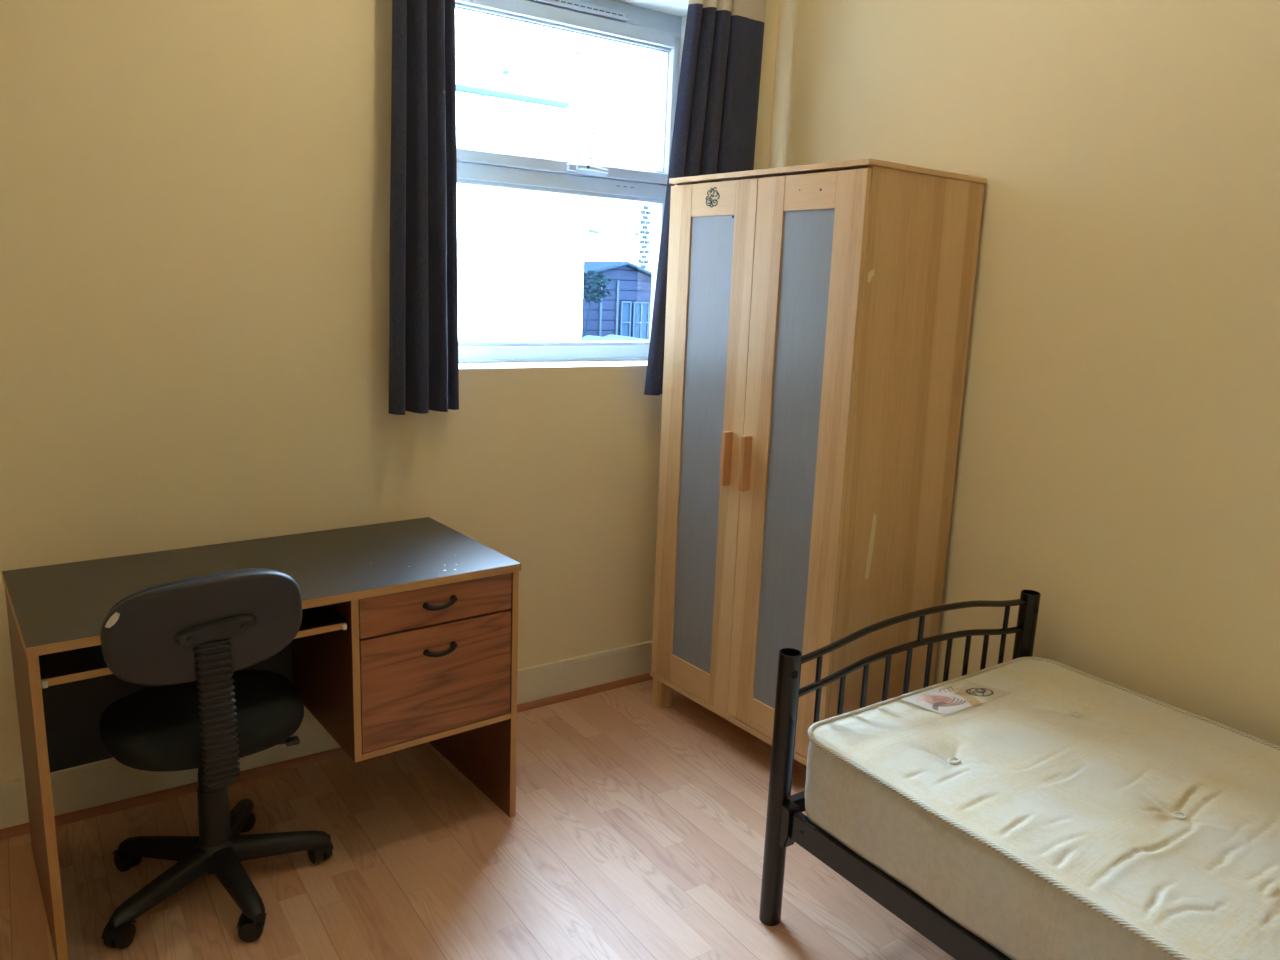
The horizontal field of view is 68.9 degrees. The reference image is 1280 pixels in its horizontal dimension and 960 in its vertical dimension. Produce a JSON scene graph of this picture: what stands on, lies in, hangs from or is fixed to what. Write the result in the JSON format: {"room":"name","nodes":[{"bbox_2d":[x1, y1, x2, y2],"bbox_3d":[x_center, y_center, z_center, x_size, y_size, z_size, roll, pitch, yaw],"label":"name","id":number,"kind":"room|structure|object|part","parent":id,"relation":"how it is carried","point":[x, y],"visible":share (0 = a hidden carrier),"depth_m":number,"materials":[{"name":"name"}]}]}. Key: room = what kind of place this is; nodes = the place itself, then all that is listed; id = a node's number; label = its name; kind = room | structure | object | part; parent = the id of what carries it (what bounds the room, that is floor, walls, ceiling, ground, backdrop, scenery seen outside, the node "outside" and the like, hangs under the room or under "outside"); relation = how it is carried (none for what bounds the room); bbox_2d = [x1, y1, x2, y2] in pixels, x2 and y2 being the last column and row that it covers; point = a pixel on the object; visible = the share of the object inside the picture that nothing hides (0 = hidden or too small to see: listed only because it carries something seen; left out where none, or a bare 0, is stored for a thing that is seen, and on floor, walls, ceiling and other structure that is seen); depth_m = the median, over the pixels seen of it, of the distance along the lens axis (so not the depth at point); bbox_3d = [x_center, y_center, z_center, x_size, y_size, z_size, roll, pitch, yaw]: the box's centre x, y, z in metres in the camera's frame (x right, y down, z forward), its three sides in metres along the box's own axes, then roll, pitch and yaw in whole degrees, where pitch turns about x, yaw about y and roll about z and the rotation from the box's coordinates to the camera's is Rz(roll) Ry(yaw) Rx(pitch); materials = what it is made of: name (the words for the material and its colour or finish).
{"room":"bedroom","nodes":[
{"label":"bedroom","id":0,"kind":"room"},
{"bbox_2d":[0,0,778,784],"bbox_3d":[-1.055,-0.602,2.665,3.459,2.930,0.317,-6,14,-34],"label":"wall","id":1,"kind":"structure","parent":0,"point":[195,194],"depth_m":2.50,"materials":[{"name":"paint"}]},
{"bbox_2d":[0,641,651,828],"bbox_3d":[-1.027,0.789,2.830,3.459,0.144,0.016,-6,14,-34],"label":"baseboard","id":2,"kind":"structure","parent":1,"relation":"attached to","point":[79,788],"depth_m":2.75,"materials":[{"name":"paint"}]},
{"bbox_2d":[0,673,652,839],"bbox_3d":[-1.027,0.852,2.826,3.443,0.022,0.016,-6,14,-34],"label":"trim","id":3,"kind":"structure","parent":1,"relation":"attached to","point":[62,819],"depth_m":2.75,"materials":[{"name":"beige paint"}]},
{"bbox_2d":[455,0,681,362],"bbox_3d":[-0.284,-1.012,3.172,0.977,1.212,0.132,-6,14,-34],"label":"window","id":4,"kind":"structure","parent":1,"relation":"attached to","point":[606,20],"depth_m":3.20,"materials":[{"name":"grey plastic"}]},
{"bbox_3d":[-0.270,-1.295,3.127,0.906,0.510,0.068,-6,14,-34],"label":"sash","id":5,"kind":"part","parent":4,"relation":"part of","materials":[{"name":"grey plastic"}]},
{"bbox_2d":[529,0,628,21],"bbox_3d":[-0.216,-1.557,3.065,0.420,0.024,0.027,-6,14,-34],"label":"vent","id":6,"kind":"object","parent":4,"relation":"attached to","point":[588,9],"depth_m":3.09,"materials":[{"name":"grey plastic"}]},
{"bbox_3d":[-0.176,-1.060,3.177,0.150,0.025,0.036,-2,13,-21],"label":"handle","id":7,"kind":"part","parent":4,"relation":"part of","materials":[{"name":"grey plastic"}]},
{"bbox_3d":[-0.129,-1.796,2.783,1.576,0.044,0.108,-6,14,-34],"label":"pole","id":8,"kind":"object","parent":1,"relation":"attached to","visible":0},
{"bbox_2d":[389,0,458,414],"bbox_3d":[-0.607,-0.960,2.600,0.226,1.548,0.085,-8,16,-40],"label":"curtain","id":9,"kind":"object","parent":8,"relation":"hanging from","point":[423,269],"visible":1,"depth_m":2.63,"materials":[{"name":"grey fabric"}]},
{"bbox_2d":[644,0,765,394],"bbox_3d":[0.234,-1.056,3.169,0.448,1.526,0.072,-6,14,-34],"label":"curtain","id":10,"kind":"object","parent":8,"relation":"hanging from","point":[716,113],"visible":0.57,"depth_m":3.12,"materials":[{"name":"grey fabric"}]},
{"bbox_2d":[0,679,954,959],"bbox_3d":[-0.111,1.233,1.536,3.759,0.120,3.900,-6,14,-34],"label":"floor","id":11,"kind":"structure","parent":0,"point":[637,830],"depth_m":2.36,"materials":[{"name":"brown wood"}]},
{"bbox_2d":[99,568,333,948],"bbox_3d":[-0.983,0.563,2.150,0.519,0.868,0.554,-6,14,-34],"label":"office chair","id":12,"kind":"object","parent":11,"relation":"on","point":[189,639],"visible":1,"depth_m":2.00,"materials":[{"name":"black plastic"}]},
{"bbox_2d":[101,920,136,939],"bbox_3d":[-1.138,0.976,2.039,0.046,0.020,0.057,3,12,2],"label":"hood","id":13,"kind":"object","parent":12,"relation":"attached to","point":[114,929],"depth_m":2.02,"materials":[{"name":"black plastic"}]},
{"bbox_2d":[112,849,137,862],"bbox_3d":[-1.265,0.915,2.304,0.057,0.020,0.046,10,14,32],"label":"hood","id":14,"kind":"object","parent":12,"relation":"attached to","point":[121,855],"depth_m":2.28,"materials":[{"name":"black plastic"}]},
{"bbox_3d":[-1.159,0.889,2.274,0.240,0.070,0.052,5,12,10],"label":"leg","id":15,"kind":"part","parent":12,"relation":"part of","materials":[{"name":"black plastic"}]},
{"bbox_3d":[-1.089,0.923,2.126,0.052,0.070,0.240,9,13,28],"label":"leg","id":16,"kind":"part","parent":12,"relation":"part of","materials":[{"name":"black plastic"}]},
{"bbox_2d":[108,568,278,612],"bbox_3d":[-0.878,0.289,1.888,0.363,0.214,0.072,-6,14,-34],"label":"backrest cushion","id":17,"kind":"object","parent":12,"relation":"on","point":[259,591],"depth_m":1.86,"materials":[{"name":"black fabric"}]},
{"bbox_3d":[-1.020,0.550,2.192,0.429,0.082,0.402,-6,14,-34],"label":"seat","id":18,"kind":"part","parent":12,"relation":"part of","materials":[{"name":"black fabric"}]},
{"bbox_3d":[-0.923,0.925,2.147,0.052,0.070,0.240,-9,16,-42],"label":"leg","id":19,"kind":"part","parent":12,"relation":"part of","materials":[{"name":"black plastic"}]},
{"bbox_3d":[-1.037,0.870,2.386,0.052,0.070,0.240,1,12,-7],"label":"leg","id":20,"kind":"part","parent":12,"relation":"part of","materials":[{"name":"black plastic"}]},
{"bbox_2d":[236,913,266,928],"bbox_3d":[-0.868,0.978,2.083,0.057,0.020,0.046,0,12,-13],"label":"hood","id":21,"kind":"object","parent":12,"relation":"attached to","point":[246,920],"depth_m":2.06,"materials":[{"name":"black plastic"}]},
{"bbox_3d":[-0.891,0.893,2.308,0.240,0.070,0.052,-3,13,-25],"label":"leg","id":22,"kind":"part","parent":12,"relation":"part of","materials":[{"name":"black plastic"}]},
{"bbox_3d":[-0.865,0.611,2.168,0.147,0.019,0.036,1,12,-6],"label":"lever","id":23,"kind":"part","parent":12,"relation":"part of","materials":[{"name":"black plastic"}]},
{"bbox_2d":[315,842,333,855],"bbox_3d":[-0.811,0.921,2.363,0.057,0.020,0.046,14,16,43],"label":"hood","id":24,"kind":"object","parent":12,"relation":"attached to","point":[321,848],"depth_m":2.34,"materials":[{"name":"black plastic"}]},
{"bbox_2d":[2,517,520,959],"bbox_3d":[-0.924,0.580,2.407,1.097,0.735,0.584,-7,15,-37],"label":"desk","id":25,"kind":"object","parent":11,"relation":"on","point":[407,635],"visible":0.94,"depth_m":2.32,"materials":[{"name":"brown wood"}]},
{"bbox_3d":[-1.357,0.639,2.093,0.018,0.713,0.544,-7,15,-37],"label":"panel","id":26,"kind":"part","parent":25,"relation":"part of","materials":[{"name":"brown wood"}]},
{"bbox_3d":[-1.223,0.512,2.427,0.619,0.365,0.016,-7,15,-37],"label":"modesty panel","id":27,"kind":"part","parent":25,"relation":"part of","materials":[{"name":"black wood"}]},
{"bbox_2d":[39,606,341,678],"bbox_3d":[-1.053,0.338,2.174,0.595,0.016,0.376,-7,15,-37],"label":"shelf","id":28,"kind":"object","parent":25,"relation":"attached to","point":[87,662],"depth_m":1.96,"materials":[{"name":"black wood"}]},
{"bbox_3d":[-0.845,0.433,2.446,0.018,0.415,0.544,-7,15,-37],"label":"pedestal panel","id":29,"kind":"part","parent":25,"relation":"part of","materials":[{"name":"brown wood"}]},
{"bbox_3d":[-0.513,0.505,2.382,0.409,0.290,0.016,-7,15,-37],"label":"drawer","id":30,"kind":"part","parent":25,"relation":"part of","materials":[{"name":"brown wood"}]},
{"bbox_3d":[-0.505,0.309,2.341,0.409,0.099,0.016,-7,15,-37],"label":"drawer","id":31,"kind":"part","parent":25,"relation":"part of","materials":[{"name":"brown wood"}]},
{"bbox_3d":[-0.497,0.428,2.348,0.092,0.024,0.030,-7,15,-37],"label":"handle","id":32,"kind":"part","parent":25,"relation":"part of","materials":[{"name":"black metal"}]},
{"bbox_3d":[-0.492,0.308,2.322,0.092,0.024,0.030,-7,15,-37],"label":"handle","id":33,"kind":"part","parent":25,"relation":"part of","materials":[{"name":"black metal"}]},
{"bbox_3d":[-0.507,0.538,2.739,0.018,0.713,0.544,-7,15,-37],"label":"panel","id":34,"kind":"part","parent":25,"relation":"part of","materials":[{"name":"brown wood"}]},
{"bbox_2d":[650,158,986,765],"bbox_3d":[0.499,-0.031,2.998,0.548,1.800,0.835,-7,15,-36],"label":"wardrobe","id":35,"kind":"object","parent":11,"relation":"on","point":[818,316],"visible":0.87,"depth_m":2.71,"materials":[{"name":"brown wood"}]},
{"bbox_3d":[0.079,0.750,3.321,0.051,0.107,0.052,-7,15,-36],"label":"leg","id":36,"kind":"part","parent":35,"relation":"part of","materials":[{"name":"brown wood"}]},
{"bbox_3d":[0.172,0.666,3.145,0.015,0.097,0.203,-7,15,-36],"label":"rail","id":37,"kind":"part","parent":35,"relation":"part of","materials":[{"name":"brown wood"}]},
{"bbox_3d":[0.200,-0.095,2.997,0.013,1.462,0.232,-7,15,-36],"label":"frosted panel","id":38,"kind":"part","parent":35,"relation":"part of","materials":[{"name":"glass"}]},
{"bbox_3d":[0.195,-0.098,3.003,0.025,1.650,0.423,-7,15,-36],"label":"door","id":39,"kind":"part","parent":35,"relation":"part of","materials":[{"name":"brown wood"}]},
{"bbox_3d":[0.228,-0.857,2.849,0.015,0.099,0.203,-7,15,-36],"label":"rail","id":40,"kind":"part","parent":35,"relation":"part of","materials":[{"name":"brown wood"}]},
{"bbox_3d":[0.265,-0.066,2.875,0.034,0.167,0.019,-7,15,-36],"label":"handle","id":41,"kind":"part","parent":35,"relation":"part of","materials":[{"name":"brown wood"}]},
{"bbox_3d":[0.481,0.739,3.152,0.510,0.018,0.808,-7,15,-36],"label":"panel","id":42,"kind":"part","parent":35,"relation":"part of","materials":[{"name":"brown wood"}]},
{"bbox_3d":[0.317,-0.050,2.807,0.034,0.167,0.019,-7,15,-36],"label":"handle","id":43,"kind":"part","parent":35,"relation":"part of","materials":[{"name":"brown wood"}]},
{"bbox_3d":[0.410,0.741,2.836,0.015,0.094,0.191,-7,15,-36],"label":"rail","id":44,"kind":"part","parent":35,"relation":"part of","materials":[{"name":"brown wood"}]},
{"bbox_3d":[0.438,-0.021,2.688,0.013,1.468,0.220,-7,15,-36],"label":"frosted panel","id":45,"kind":"part","parent":35,"relation":"part of","materials":[{"name":"glass"}]},
{"bbox_3d":[0.436,-0.022,2.690,0.025,1.649,0.423,-7,15,-36],"label":"door","id":46,"kind":"part","parent":35,"relation":"part of","materials":[{"name":"brown wood"}]},
{"bbox_3d":[0.466,-0.784,2.539,0.015,0.095,0.191,-7,15,-36],"label":"rail","id":47,"kind":"part","parent":35,"relation":"part of","materials":[{"name":"brown wood"}]},
{"bbox_3d":[0.542,-0.907,2.832,0.515,0.015,0.814,-7,15,-36],"label":"panel","id":48,"kind":"part","parent":35,"relation":"part of","materials":[{"name":"brown wood"}]},
{"bbox_3d":[0.755,-0.002,2.692,0.502,1.678,0.040,-7,15,-36],"label":"panel","id":49,"kind":"part","parent":35,"relation":"part of","materials":[{"name":"brown wood"}]},
{"bbox_2d":[759,590,1040,959],"bbox_3d":[1.250,0.741,1.569,0.946,0.938,2.031,-6,14,-34],"label":"frame","id":50,"kind":"object","parent":11,"relation":"on","point":[786,825],"visible":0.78,"depth_m":2.12,"materials":[{"name":"black metal"}]},
{"bbox_3d":[0.322,0.715,2.149,0.051,0.677,0.051,-6,14,-34],"label":"post","id":51,"kind":"part","parent":50,"relation":"part of","materials":[{"name":"black metal"}]},
{"bbox_3d":[0.887,0.965,1.373,0.050,0.066,1.920,-6,14,-34],"label":"rail","id":52,"kind":"part","parent":50,"relation":"part of","materials":[{"name":"black metal"}]},
{"bbox_3d":[0.703,0.430,2.344,0.853,0.062,0.017,-6,14,-34],"label":"rail","id":53,"kind":"part","parent":50,"relation":"part of","materials":[{"name":"black metal"}]},
{"bbox_3d":[0.706,0.352,2.327,0.853,0.062,0.017,-6,14,-34],"label":"rail","id":54,"kind":"part","parent":50,"relation":"part of","materials":[{"name":"black metal"}]},
{"bbox_3d":[1.064,0.641,2.643,0.051,0.677,0.051,-6,14,-34],"label":"post","id":55,"kind":"part","parent":50,"relation":"part of","materials":[{"name":"black metal"}]},
{"bbox_2d":[805,657,1279,959],"bbox_3d":[1.247,0.789,1.592,0.914,0.214,1.905,-6,14,-34],"label":"mattress","id":56,"kind":"object","parent":50,"relation":"on","point":[1049,809],"visible":1,"depth_m":1.83,"materials":[{"name":"beige fabric"}]},
{"bbox_2d":[768,0,1279,746],"bbox_3d":[1.442,-0.408,2.227,0.150,2.930,3.900,-6,14,-34],"label":"wall","id":57,"kind":"structure","parent":0,"point":[1118,459],"depth_m":2.44,"materials":[{"name":"paint"}]},
{"label":"outside","id":58,"kind":"structure","parent":0,"visible":0},
{"bbox_3d":[-2.624,-0.813,11.469,24.000,0.200,15.700,-6,14,-34],"label":"ground","id":59,"kind":"structure","parent":58,"visible":0},
{"bbox_2d":[456,84,586,340],"bbox_3d":[-2.863,-1.541,7.799,2.602,2.712,5.060,-6,14,-34],"label":"extension","id":60,"kind":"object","parent":59,"relation":"on","point":[521,253],"visible":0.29,"depth_m":6.14,"materials":[{"name":"white paint"}]},
{"bbox_2d":[455,9,660,271],"bbox_3d":[-4.200,-4.525,13.255,20.000,6.200,0.430,-6,14,-34],"label":"sky","id":61,"kind":"structure","parent":59,"relation":"on","point":[617,86],"depth_m":15.11,"materials":[{"name":"white"}]},
{"bbox_2d":[583,270,612,335],"bbox_3d":[-0.603,-1.786,11.840,0.370,1.715,0.469,-6,14,-34],"label":"tree","id":62,"kind":"object","parent":59,"relation":"on","point":[594,294],"visible":0.91,"depth_m":11.64,"materials":[{"name":"green plant"}]},
{"bbox_3d":[-0.711,-1.633,11.850,0.146,1.402,0.059,6,13,19],"label":"stem","id":63,"kind":"part","parent":62,"relation":"part of","materials":[{"name":"green plant"}]},
{"bbox_2d":[581,334,648,340],"bbox_3d":[-0.318,-1.363,11.815,1.050,0.918,0.520,-6,14,-34],"label":"garden cover","id":64,"kind":"object","parent":59,"relation":"on","point":[611,337],"visible":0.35,"depth_m":11.58,"materials":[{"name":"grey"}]},
{"bbox_2d":[581,261,651,338],"bbox_3d":[-0.546,-2.229,13.623,2.210,1.850,2.220,-6,14,-34],"label":"garden shed","id":65,"kind":"object","parent":59,"relation":"on","point":[626,312],"visible":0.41,"depth_m":12.54,"materials":[{"name":"wood"}]}
]}

